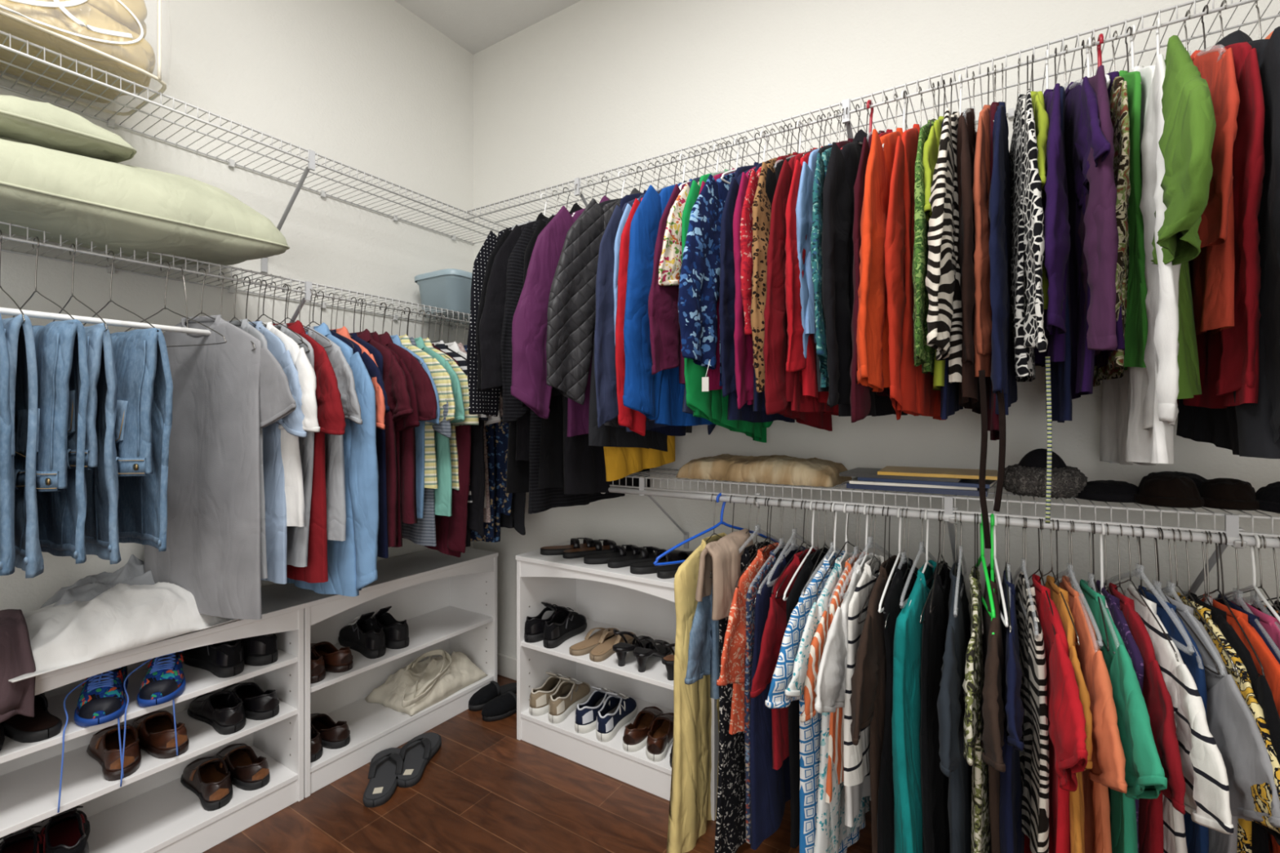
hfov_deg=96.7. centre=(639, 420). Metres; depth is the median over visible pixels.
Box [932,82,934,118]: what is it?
hanger
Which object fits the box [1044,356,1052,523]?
belt
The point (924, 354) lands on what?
shirt
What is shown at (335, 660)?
loafer
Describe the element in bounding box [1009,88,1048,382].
shirt
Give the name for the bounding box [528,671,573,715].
sneaker
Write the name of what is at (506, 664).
baseboard
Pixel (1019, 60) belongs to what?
hanger
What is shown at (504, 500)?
shirt
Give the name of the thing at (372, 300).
hanger
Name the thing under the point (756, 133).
hanger
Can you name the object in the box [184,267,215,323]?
hanger
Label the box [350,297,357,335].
hanger
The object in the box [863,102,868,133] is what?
hanger
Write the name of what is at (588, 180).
hanger
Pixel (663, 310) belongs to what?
shirt
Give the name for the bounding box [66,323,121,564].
jeans
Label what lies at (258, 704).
loafer
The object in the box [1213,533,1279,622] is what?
hanger
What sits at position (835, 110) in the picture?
hanger
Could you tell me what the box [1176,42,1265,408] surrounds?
shirt
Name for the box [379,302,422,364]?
hanger
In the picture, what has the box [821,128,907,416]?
shirt
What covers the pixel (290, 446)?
t-shirt
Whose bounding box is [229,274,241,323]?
hanger
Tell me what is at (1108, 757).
t-shirt
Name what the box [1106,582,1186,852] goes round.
t-shirt
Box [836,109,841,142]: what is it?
hanger
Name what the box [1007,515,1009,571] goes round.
hanger
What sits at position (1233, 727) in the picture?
t-shirt
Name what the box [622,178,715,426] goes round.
shirt
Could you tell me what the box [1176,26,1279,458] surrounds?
shirt
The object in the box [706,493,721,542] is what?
hanger
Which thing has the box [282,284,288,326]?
hanger
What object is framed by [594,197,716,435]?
shirt
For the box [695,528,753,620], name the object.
scarf
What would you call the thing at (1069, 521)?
hanger
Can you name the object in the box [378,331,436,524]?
polo shirt
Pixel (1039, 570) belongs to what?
hanger
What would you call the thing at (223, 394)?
t-shirt
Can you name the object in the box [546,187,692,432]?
jacket
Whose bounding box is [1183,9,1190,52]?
hanger
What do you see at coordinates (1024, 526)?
hanger
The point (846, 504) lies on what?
hanger
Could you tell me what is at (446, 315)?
hanger
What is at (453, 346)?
shirt
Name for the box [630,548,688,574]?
sandal
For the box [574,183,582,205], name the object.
hanger
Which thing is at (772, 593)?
hanger
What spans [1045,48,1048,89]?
hanger
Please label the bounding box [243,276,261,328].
hanger
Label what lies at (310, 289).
hanger
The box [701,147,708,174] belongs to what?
hanger
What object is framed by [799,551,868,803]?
shirt
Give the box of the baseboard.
[497,652,871,800]
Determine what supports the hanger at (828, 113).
hanging from the wire shelf at (846, 103)
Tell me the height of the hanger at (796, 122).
0.224 m
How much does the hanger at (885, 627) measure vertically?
0.254 m
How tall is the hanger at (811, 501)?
0.232 m
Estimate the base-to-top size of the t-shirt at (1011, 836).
0.654 m
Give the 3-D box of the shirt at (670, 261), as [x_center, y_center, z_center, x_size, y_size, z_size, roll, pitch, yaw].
[0.262,-0.382,1.682,0.049,0.668,0.625,0,0,41]
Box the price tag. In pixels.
[702,360,710,391]
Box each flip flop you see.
[362,747,404,807]
[395,732,441,787]
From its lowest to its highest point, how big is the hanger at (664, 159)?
0.213 m
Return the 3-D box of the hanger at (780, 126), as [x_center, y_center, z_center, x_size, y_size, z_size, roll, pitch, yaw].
[0.401,-0.724,1.606,0.003,0.209,0.398,0,0,39]
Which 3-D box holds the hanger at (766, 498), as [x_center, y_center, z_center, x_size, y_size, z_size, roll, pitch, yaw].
[0.365,0.330,1.629,0.003,0.219,0.394,0,0,37]
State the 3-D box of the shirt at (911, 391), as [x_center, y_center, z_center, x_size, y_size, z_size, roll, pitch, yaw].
[0.704,-0.358,1.421,0.063,0.717,0.570,0,0,36]
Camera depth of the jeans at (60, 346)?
1.19 m
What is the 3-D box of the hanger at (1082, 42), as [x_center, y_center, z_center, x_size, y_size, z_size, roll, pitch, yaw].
[0.965,-0.722,1.238,0.003,0.213,0.398,0,0,32]
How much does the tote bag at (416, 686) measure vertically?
0.138 m
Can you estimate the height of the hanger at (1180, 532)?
0.219 m
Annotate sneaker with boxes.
[0,825,42,852]
[40,805,89,852]
[57,665,128,813]
[120,650,186,786]
[524,601,566,642]
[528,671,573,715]
[542,605,586,648]
[547,676,591,724]
[574,685,618,733]
[595,690,637,742]
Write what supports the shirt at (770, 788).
hanging from the hanger at (793, 500)
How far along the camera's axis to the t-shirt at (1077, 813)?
1.09 m
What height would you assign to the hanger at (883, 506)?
0.254 m
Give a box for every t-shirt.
[39,554,155,608]
[144,315,296,619]
[227,318,267,578]
[248,320,307,584]
[262,321,319,526]
[273,323,314,567]
[304,326,362,541]
[329,328,389,413]
[349,333,388,558]
[750,546,817,769]
[813,552,878,826]
[919,560,951,852]
[937,563,972,852]
[980,565,1006,852]
[999,570,1024,852]
[1023,573,1088,852]
[1044,575,1093,852]
[1059,575,1127,852]
[1075,579,1167,852]
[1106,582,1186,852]
[1119,583,1234,852]
[1137,585,1208,852]
[1148,586,1279,852]
[1186,591,1279,852]
[1214,593,1279,663]
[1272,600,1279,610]
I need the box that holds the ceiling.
[394,0,581,54]
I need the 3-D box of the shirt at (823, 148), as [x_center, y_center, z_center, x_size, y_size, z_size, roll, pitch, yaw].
[0.536,-0.388,1.508,0.045,0.648,0.383,0,-1,37]
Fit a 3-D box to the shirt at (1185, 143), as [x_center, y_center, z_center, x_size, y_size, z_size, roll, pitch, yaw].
[1.033,-0.374,1.123,0.099,0.676,0.788,0,0,38]
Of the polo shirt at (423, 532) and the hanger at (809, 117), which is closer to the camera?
the hanger at (809, 117)
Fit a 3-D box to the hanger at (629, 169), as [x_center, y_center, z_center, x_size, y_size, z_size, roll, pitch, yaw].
[-0.021,-0.724,1.881,0.354,0.211,0.007,0,0,-42]
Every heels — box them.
[528,693,546,706]
[548,697,564,714]
[574,710,593,724]
[595,713,613,732]
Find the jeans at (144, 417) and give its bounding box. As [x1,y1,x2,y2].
[110,328,173,551]
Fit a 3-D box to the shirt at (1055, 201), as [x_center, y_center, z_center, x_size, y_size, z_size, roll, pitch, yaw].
[0.907,-0.414,1.263,0.074,0.602,0.612,0,0,34]
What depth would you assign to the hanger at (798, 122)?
1.58 m
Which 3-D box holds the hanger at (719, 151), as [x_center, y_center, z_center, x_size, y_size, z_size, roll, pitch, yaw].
[0.231,-0.724,1.712,0.006,0.212,0.401,0,-1,40]
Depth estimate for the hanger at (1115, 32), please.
1.22 m
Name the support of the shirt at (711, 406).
hanging from the hanger at (737, 158)
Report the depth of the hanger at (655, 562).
1.67 m
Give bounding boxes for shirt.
[0,608,35,722]
[272,320,346,582]
[286,322,379,596]
[333,326,385,429]
[349,328,413,546]
[370,331,419,546]
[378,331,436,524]
[390,334,439,518]
[399,334,455,488]
[401,336,451,546]
[402,343,471,557]
[413,336,464,516]
[422,337,479,489]
[431,339,488,502]
[444,341,500,507]
[445,345,485,546]
[457,342,502,522]
[463,345,508,537]
[466,221,530,417]
[470,422,512,542]
[479,214,553,460]
[500,492,525,535]
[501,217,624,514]
[551,213,650,494]
[588,195,667,451]
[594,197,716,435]
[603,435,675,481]
[613,187,709,425]
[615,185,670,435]
[619,190,685,435]
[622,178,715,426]
[638,186,665,202]
[648,182,689,384]
[657,182,698,285]
[677,172,734,386]
[681,169,773,442]
[682,177,700,413]
[698,168,734,390]
[716,542,781,734]
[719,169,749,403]
[727,162,795,422]
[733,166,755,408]
[740,166,761,365]
[744,543,794,844]
[749,545,805,849]
[750,153,792,392]
[752,157,775,411]
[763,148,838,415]
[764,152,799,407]
[764,550,865,852]
[775,151,832,431]
[784,146,828,403]
[784,551,871,852]
[786,546,831,848]
[791,147,838,412]
[795,143,829,358]
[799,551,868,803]
[810,147,831,387]
[813,142,836,391]
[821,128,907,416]
[835,138,853,148]
[843,555,884,786]
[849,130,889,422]
[849,555,901,852]
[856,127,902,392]
[876,558,918,852]
[878,128,893,137]
[884,124,945,420]
[891,560,936,852]
[912,120,935,376]
[922,115,945,391]
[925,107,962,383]
[940,119,963,419]
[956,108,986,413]
[962,565,990,852]
[972,104,991,377]
[985,102,999,440]
[988,102,1017,415]
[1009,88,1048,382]
[1015,572,1048,852]
[1031,91,1049,309]
[1034,83,1072,367]
[1044,85,1072,422]
[1063,75,1111,399]
[1077,65,1119,368]
[1090,579,1143,852]
[1093,75,1130,386]
[1094,71,1124,368]
[1099,53,1181,465]
[1114,70,1147,369]
[1150,35,1216,399]
[1169,590,1279,852]
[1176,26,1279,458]
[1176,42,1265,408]
[1188,47,1239,335]
[1200,593,1279,852]
[1230,595,1279,649]
[1251,600,1279,617]
[1264,31,1273,39]
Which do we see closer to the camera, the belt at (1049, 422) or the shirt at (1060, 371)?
the belt at (1049, 422)
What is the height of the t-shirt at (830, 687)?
0.617 m
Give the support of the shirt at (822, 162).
hanging from the hanger at (846, 107)
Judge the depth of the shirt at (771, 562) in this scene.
1.45 m
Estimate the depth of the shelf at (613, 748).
1.97 m
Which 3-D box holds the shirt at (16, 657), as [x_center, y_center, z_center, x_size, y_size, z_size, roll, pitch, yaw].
[-1.496,0.557,1.237,0.270,0.229,0.215,0,0,33]
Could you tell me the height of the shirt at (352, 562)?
0.823 m
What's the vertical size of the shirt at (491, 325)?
0.861 m
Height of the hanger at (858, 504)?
0.254 m
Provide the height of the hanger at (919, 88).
0.213 m
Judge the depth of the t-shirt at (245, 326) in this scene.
1.52 m
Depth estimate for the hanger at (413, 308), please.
2.11 m
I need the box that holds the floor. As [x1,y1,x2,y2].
[202,674,871,852]
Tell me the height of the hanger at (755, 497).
0.234 m
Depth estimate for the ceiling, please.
2.47 m
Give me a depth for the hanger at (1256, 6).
1.10 m
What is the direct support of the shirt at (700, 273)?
hanging from the hanger at (756, 133)
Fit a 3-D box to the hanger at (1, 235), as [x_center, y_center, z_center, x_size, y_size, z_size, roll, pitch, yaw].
[-1.393,-0.302,1.237,0.416,0.224,0.003,0,0,33]
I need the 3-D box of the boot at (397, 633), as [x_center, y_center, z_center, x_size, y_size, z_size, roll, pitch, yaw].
[-0.989,0.780,2.188,0.279,0.130,0.106,0,0,35]
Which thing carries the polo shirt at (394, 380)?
hanging from the hanger at (352, 297)
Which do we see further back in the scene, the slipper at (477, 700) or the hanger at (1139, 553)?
the slipper at (477, 700)
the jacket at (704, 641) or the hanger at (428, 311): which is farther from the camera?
the hanger at (428, 311)
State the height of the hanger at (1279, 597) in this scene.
0.204 m
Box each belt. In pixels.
[978,369,1005,548]
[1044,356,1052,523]
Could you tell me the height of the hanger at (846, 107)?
0.211 m
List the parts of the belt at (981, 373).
sash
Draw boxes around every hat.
[1003,448,1088,498]
[1075,480,1139,502]
[1133,474,1204,507]
[1137,471,1207,488]
[1198,477,1259,510]
[1255,481,1279,513]
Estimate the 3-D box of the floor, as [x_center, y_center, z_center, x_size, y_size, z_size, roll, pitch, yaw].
[-0.289,1.230,0.291,3.700,0.100,3.780,0,0,33]
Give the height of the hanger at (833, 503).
0.238 m
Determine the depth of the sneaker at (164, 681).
1.49 m
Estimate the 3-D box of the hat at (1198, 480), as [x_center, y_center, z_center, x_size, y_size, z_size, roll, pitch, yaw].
[1.236,0.150,1.314,0.165,0.062,0.148,0,0,-25]
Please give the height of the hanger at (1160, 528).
0.229 m
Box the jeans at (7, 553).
[0,313,15,575]
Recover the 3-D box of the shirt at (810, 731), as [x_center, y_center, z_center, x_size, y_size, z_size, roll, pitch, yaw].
[0.512,0.770,1.510,0.056,0.823,0.634,0,0,43]
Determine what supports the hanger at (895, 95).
hanging from the wire shelf at (846, 103)
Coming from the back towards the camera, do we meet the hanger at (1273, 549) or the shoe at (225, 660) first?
the shoe at (225, 660)
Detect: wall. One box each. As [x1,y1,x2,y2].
[0,0,473,611]
[473,0,1279,757]
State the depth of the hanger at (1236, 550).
1.12 m
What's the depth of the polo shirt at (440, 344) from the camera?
2.06 m
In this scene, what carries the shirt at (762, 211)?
hanging from the hanger at (798, 122)
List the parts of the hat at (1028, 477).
crown, fur trim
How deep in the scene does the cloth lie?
1.39 m
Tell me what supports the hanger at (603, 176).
hanging from the wire shelf at (846, 103)
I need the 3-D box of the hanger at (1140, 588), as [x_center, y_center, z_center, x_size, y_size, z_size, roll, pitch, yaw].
[1.050,0.337,1.192,0.003,0.234,0.399,0,0,27]
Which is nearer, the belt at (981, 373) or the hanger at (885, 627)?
the belt at (981, 373)
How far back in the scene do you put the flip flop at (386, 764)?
1.84 m
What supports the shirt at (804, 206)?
hanging from the hanger at (837, 109)
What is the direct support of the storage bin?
on the wire shelf at (308, 285)
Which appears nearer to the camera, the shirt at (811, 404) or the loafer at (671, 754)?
the shirt at (811, 404)
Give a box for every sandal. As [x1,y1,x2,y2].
[0,722,4,751]
[540,537,594,555]
[562,539,616,558]
[568,627,619,655]
[583,544,640,564]
[589,631,635,662]
[607,546,660,568]
[612,628,655,666]
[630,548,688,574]
[632,634,671,672]
[657,551,693,578]
[661,640,675,680]
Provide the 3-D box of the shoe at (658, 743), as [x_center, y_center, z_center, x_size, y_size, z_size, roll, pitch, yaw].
[0.074,1.045,1.926,0.097,0.070,0.261,0,0,23]
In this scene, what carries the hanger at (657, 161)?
hanging from the wire shelf at (846, 103)
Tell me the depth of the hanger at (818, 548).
1.55 m
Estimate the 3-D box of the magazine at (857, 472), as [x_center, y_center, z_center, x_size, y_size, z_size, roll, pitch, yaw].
[0.709,0.146,1.534,0.280,0.009,0.208,0,0,34]
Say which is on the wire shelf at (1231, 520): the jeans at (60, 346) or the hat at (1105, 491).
the hat at (1105, 491)
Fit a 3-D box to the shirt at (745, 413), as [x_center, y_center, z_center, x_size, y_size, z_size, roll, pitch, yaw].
[0.359,-0.352,1.622,0.038,0.720,0.402,0,-2,39]
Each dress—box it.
[666,532,726,852]
[714,540,768,852]
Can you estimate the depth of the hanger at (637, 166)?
1.86 m
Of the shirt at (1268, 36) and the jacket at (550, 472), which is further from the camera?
the jacket at (550, 472)
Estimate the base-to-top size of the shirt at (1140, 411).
0.818 m
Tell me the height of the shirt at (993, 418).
0.768 m
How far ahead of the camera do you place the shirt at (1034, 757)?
1.17 m
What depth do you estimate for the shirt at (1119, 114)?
1.03 m
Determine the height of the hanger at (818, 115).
0.209 m
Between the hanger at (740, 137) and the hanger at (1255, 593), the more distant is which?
the hanger at (740, 137)
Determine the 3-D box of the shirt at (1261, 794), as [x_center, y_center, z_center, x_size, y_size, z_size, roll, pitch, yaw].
[1.098,0.730,1.119,0.058,0.741,0.617,0,0,24]
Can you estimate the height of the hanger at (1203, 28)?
0.210 m
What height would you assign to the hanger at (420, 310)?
0.224 m
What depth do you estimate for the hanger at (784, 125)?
1.60 m
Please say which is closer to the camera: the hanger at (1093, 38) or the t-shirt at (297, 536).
the hanger at (1093, 38)
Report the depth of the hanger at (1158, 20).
1.18 m
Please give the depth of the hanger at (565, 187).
2.03 m
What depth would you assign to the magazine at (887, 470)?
1.45 m
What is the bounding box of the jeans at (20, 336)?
[2,314,44,577]
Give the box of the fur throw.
[675,453,852,487]
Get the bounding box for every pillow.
[0,94,137,163]
[0,136,289,266]
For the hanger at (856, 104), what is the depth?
1.50 m
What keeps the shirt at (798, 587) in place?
hanging from the hanger at (818, 548)
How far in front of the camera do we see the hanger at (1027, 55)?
1.30 m
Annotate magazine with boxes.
[839,467,962,482]
[846,482,988,497]
[848,476,977,489]
[857,476,996,488]
[877,466,997,479]
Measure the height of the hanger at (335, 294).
0.234 m
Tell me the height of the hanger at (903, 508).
0.233 m
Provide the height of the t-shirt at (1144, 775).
0.733 m
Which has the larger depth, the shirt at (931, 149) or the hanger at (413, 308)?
the hanger at (413, 308)
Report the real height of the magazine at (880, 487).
0.013 m
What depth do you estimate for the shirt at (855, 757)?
1.31 m
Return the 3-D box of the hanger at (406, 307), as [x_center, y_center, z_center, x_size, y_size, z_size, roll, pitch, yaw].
[-0.854,-0.297,2.083,0.394,0.234,0.003,0,0,31]
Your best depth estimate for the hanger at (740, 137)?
1.67 m
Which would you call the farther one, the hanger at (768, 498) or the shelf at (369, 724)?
the shelf at (369, 724)
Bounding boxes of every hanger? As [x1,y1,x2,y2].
[0,230,25,323]
[12,236,74,319]
[53,243,107,331]
[83,250,155,328]
[124,261,226,346]
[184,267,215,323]
[217,271,255,351]
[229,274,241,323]
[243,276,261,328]
[254,279,300,348]
[254,280,303,344]
[270,281,310,352]
[277,284,332,347]
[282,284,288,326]
[296,286,313,333]
[304,288,355,349]
[309,288,312,327]
[316,290,324,324]
[328,293,334,329]
[332,293,339,329]
[340,294,351,336]
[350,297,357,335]
[357,297,363,331]
[360,298,366,331]
[369,300,376,332]
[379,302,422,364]
[380,302,422,364]
[387,304,395,335]
[396,306,403,336]
[404,306,409,335]
[404,307,410,336]
[411,308,453,364]
[418,310,456,363]
[419,310,425,338]
[425,311,431,335]
[431,312,437,341]
[435,313,441,340]
[438,313,444,340]
[444,315,450,342]
[453,316,458,342]
[460,318,466,345]
[540,193,548,216]
[547,180,594,219]
[552,190,559,214]
[563,186,569,208]
[571,171,626,217]
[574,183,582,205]
[601,176,608,195]
[618,160,661,205]
[628,168,635,189]
[636,166,643,191]
[647,163,655,185]
[653,493,779,565]
[662,159,670,186]
[671,156,677,184]
[675,155,682,183]
[679,153,687,182]
[688,151,695,179]
[693,150,700,177]
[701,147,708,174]
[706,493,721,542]
[708,146,715,173]
[709,496,773,577]
[713,143,720,173]
[717,143,724,172]
[720,130,768,184]
[721,142,728,172]
[725,141,732,169]
[729,494,734,532]
[733,137,740,168]
[735,497,782,587]
[738,137,745,166]
[742,136,748,165]
[748,125,784,175]
[748,497,764,551]
[754,498,782,604]
[755,133,761,164]
[755,497,759,530]
[762,497,776,553]
[763,130,768,161]
[769,128,776,158]
[771,500,811,594]
[775,500,813,598]
[778,498,784,543]
[782,500,817,600]
[783,124,789,155]
[787,123,793,153]
[791,499,795,534]
[791,499,796,545]
[795,121,799,153]
[796,120,803,153]
[802,110,839,157]
[802,119,807,152]
[802,502,833,596]
[802,502,843,605]
[807,117,813,150]
[811,501,826,559]
[816,504,862,595]
[817,115,822,148]
[817,502,853,604]
[821,114,826,146]
[826,112,831,144]
[830,502,835,547]
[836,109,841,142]
[839,504,861,607]
[840,99,873,149]
[840,504,871,609]
[841,107,845,141]
[845,106,850,138]
[853,504,857,552]
[855,104,860,131]
[857,506,886,623]
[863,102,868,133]
[867,505,872,542]
[869,506,880,565]
[878,506,906,613]
[882,90,906,151]
[882,506,894,577]
[884,96,888,132]
[884,508,916,628]
[893,93,897,131]
[902,507,905,558]
[903,90,908,130]
[908,509,933,606]
[918,86,922,128]
[920,509,923,548]
[920,511,957,623]
[929,80,939,129]
[929,511,945,613]
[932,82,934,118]
[937,511,945,573]
[942,80,945,116]
[950,77,952,115]
[954,511,957,576]
[957,74,962,119]
[960,512,961,552]
[972,71,974,108]
[973,513,976,578]
[975,513,983,635]
[975,514,995,617]
[984,514,1008,627]
[986,66,989,105]
[990,513,994,634]
[994,65,995,102]
[1001,62,1003,102]
[1002,515,1010,632]
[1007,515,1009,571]
[1017,57,1020,97]
[1022,517,1025,566]
[1023,517,1035,641]
[1026,55,1028,90]
[1027,518,1053,615]
[1031,53,1033,91]
[1031,519,1079,645]
[1037,518,1055,643]
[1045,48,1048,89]
[1053,520,1060,587]
[1054,47,1057,84]
[1063,44,1067,89]
[1067,520,1072,571]
[1070,520,1075,577]
[1080,40,1084,79]
[1085,37,1110,88]
[1087,522,1109,651]
[1088,522,1093,581]
[1089,36,1095,76]
[1097,33,1119,84]
[1098,522,1114,622]
[1103,523,1111,595]
[1105,525,1178,661]
[1111,31,1142,84]
[1115,524,1124,595]
[1124,26,1131,72]
[1129,24,1136,70]
[1136,525,1142,572]
[1137,525,1146,599]
[1146,527,1220,675]
[1150,528,1235,671]
[1153,527,1160,588]
[1155,17,1160,57]
[1167,528,1175,590]
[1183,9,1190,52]
[1183,529,1239,677]
[1197,532,1265,676]
[1198,530,1213,606]
[1201,4,1208,52]
[1204,531,1212,604]
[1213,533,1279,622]
[1215,532,1231,608]
[1219,0,1226,38]
[1227,535,1279,613]
[1235,533,1243,598]
[1250,596,1279,605]
[1253,534,1262,599]
[1255,0,1261,39]
[1271,536,1279,607]
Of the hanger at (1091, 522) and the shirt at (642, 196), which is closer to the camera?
the hanger at (1091, 522)
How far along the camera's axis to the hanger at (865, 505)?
1.49 m
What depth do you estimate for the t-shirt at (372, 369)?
1.72 m
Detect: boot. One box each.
[337,611,386,658]
[360,605,408,648]
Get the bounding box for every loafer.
[86,724,141,781]
[130,710,189,759]
[187,690,246,734]
[217,681,279,719]
[310,641,352,672]
[310,648,325,683]
[310,713,350,748]
[310,725,323,762]
[669,742,673,767]
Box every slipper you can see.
[468,680,516,711]
[481,691,516,721]
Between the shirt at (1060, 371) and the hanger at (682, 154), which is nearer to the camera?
the shirt at (1060, 371)
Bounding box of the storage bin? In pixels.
[413,268,472,324]
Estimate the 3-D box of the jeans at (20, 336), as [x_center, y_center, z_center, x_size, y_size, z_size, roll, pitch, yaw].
[-1.369,0.052,1.220,0.347,0.531,0.103,0,0,33]
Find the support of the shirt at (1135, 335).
hanging from the hanger at (1115, 32)
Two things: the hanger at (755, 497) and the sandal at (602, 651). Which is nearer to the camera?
the hanger at (755, 497)
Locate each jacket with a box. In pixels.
[475,212,547,493]
[511,195,609,436]
[521,202,582,488]
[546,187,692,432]
[684,583,719,698]
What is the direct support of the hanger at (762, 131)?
hanging from the wire shelf at (846, 103)
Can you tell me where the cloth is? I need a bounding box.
[8,582,239,682]
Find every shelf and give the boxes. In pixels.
[0,30,506,272]
[0,221,470,329]
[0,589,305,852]
[86,746,297,852]
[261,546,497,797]
[310,672,493,773]
[466,0,1279,227]
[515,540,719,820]
[520,680,674,774]
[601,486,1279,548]
[609,467,1279,596]
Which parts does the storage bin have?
bin lid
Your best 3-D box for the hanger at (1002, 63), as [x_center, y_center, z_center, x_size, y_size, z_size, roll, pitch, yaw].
[0.845,-0.724,1.326,0.003,0.211,0.398,0,0,34]
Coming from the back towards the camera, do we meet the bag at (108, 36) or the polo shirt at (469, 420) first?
the polo shirt at (469, 420)
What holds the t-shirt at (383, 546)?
hanging from the hanger at (343, 295)
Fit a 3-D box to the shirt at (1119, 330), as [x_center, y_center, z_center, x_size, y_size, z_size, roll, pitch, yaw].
[0.975,-0.395,1.220,0.039,0.642,0.410,0,0,27]
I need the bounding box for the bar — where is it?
[0,267,210,335]
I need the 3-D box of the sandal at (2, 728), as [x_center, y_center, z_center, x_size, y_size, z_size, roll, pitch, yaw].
[-1.523,0.696,1.302,0.270,0.073,0.103,0,0,35]
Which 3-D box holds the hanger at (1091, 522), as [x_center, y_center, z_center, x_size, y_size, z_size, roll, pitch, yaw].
[0.979,0.336,1.235,0.007,0.233,0.408,0,-2,27]
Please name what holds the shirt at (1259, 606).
hanging from the hanger at (1273, 549)
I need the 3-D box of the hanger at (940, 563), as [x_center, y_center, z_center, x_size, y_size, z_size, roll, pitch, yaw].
[0.737,0.337,1.395,0.003,0.234,0.335,0,1,36]
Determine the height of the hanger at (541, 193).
0.212 m
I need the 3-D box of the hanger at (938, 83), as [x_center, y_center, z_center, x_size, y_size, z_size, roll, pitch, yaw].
[0.732,-0.729,1.394,0.003,0.199,0.394,0,0,32]
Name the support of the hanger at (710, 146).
hanging from the wire shelf at (846, 103)
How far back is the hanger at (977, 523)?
1.31 m
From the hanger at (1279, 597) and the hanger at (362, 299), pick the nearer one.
the hanger at (1279, 597)
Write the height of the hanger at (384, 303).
0.228 m
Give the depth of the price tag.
1.39 m
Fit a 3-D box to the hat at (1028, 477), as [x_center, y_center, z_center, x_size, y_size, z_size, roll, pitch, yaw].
[0.966,0.126,1.365,0.169,0.116,0.160,0,0,3]
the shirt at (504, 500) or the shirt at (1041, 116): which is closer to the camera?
the shirt at (1041, 116)
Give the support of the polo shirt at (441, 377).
hanging from the hanger at (389, 304)
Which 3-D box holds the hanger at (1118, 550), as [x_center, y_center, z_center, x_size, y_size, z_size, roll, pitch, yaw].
[1.019,0.337,1.209,0.003,0.234,0.356,0,-2,26]
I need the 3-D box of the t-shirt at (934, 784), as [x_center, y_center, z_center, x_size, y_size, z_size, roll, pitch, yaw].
[0.745,0.756,1.405,0.057,0.804,0.424,0,1,36]
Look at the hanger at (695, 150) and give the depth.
1.75 m
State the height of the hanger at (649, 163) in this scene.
0.210 m
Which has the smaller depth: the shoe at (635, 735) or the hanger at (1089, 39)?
the hanger at (1089, 39)
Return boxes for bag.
[0,0,166,115]
[365,648,487,716]
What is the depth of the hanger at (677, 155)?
1.78 m
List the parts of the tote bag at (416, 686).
handle, handle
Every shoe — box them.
[0,692,62,742]
[180,756,232,811]
[182,639,244,677]
[212,633,278,666]
[213,743,270,790]
[622,706,663,751]
[645,712,674,761]
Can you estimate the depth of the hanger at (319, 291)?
1.82 m
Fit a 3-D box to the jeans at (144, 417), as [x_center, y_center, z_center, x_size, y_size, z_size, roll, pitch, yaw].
[-1.272,0.045,1.371,0.394,0.517,0.100,0,0,26]
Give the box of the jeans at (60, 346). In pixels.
[13,319,89,564]
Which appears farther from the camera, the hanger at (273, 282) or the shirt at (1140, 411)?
the hanger at (273, 282)

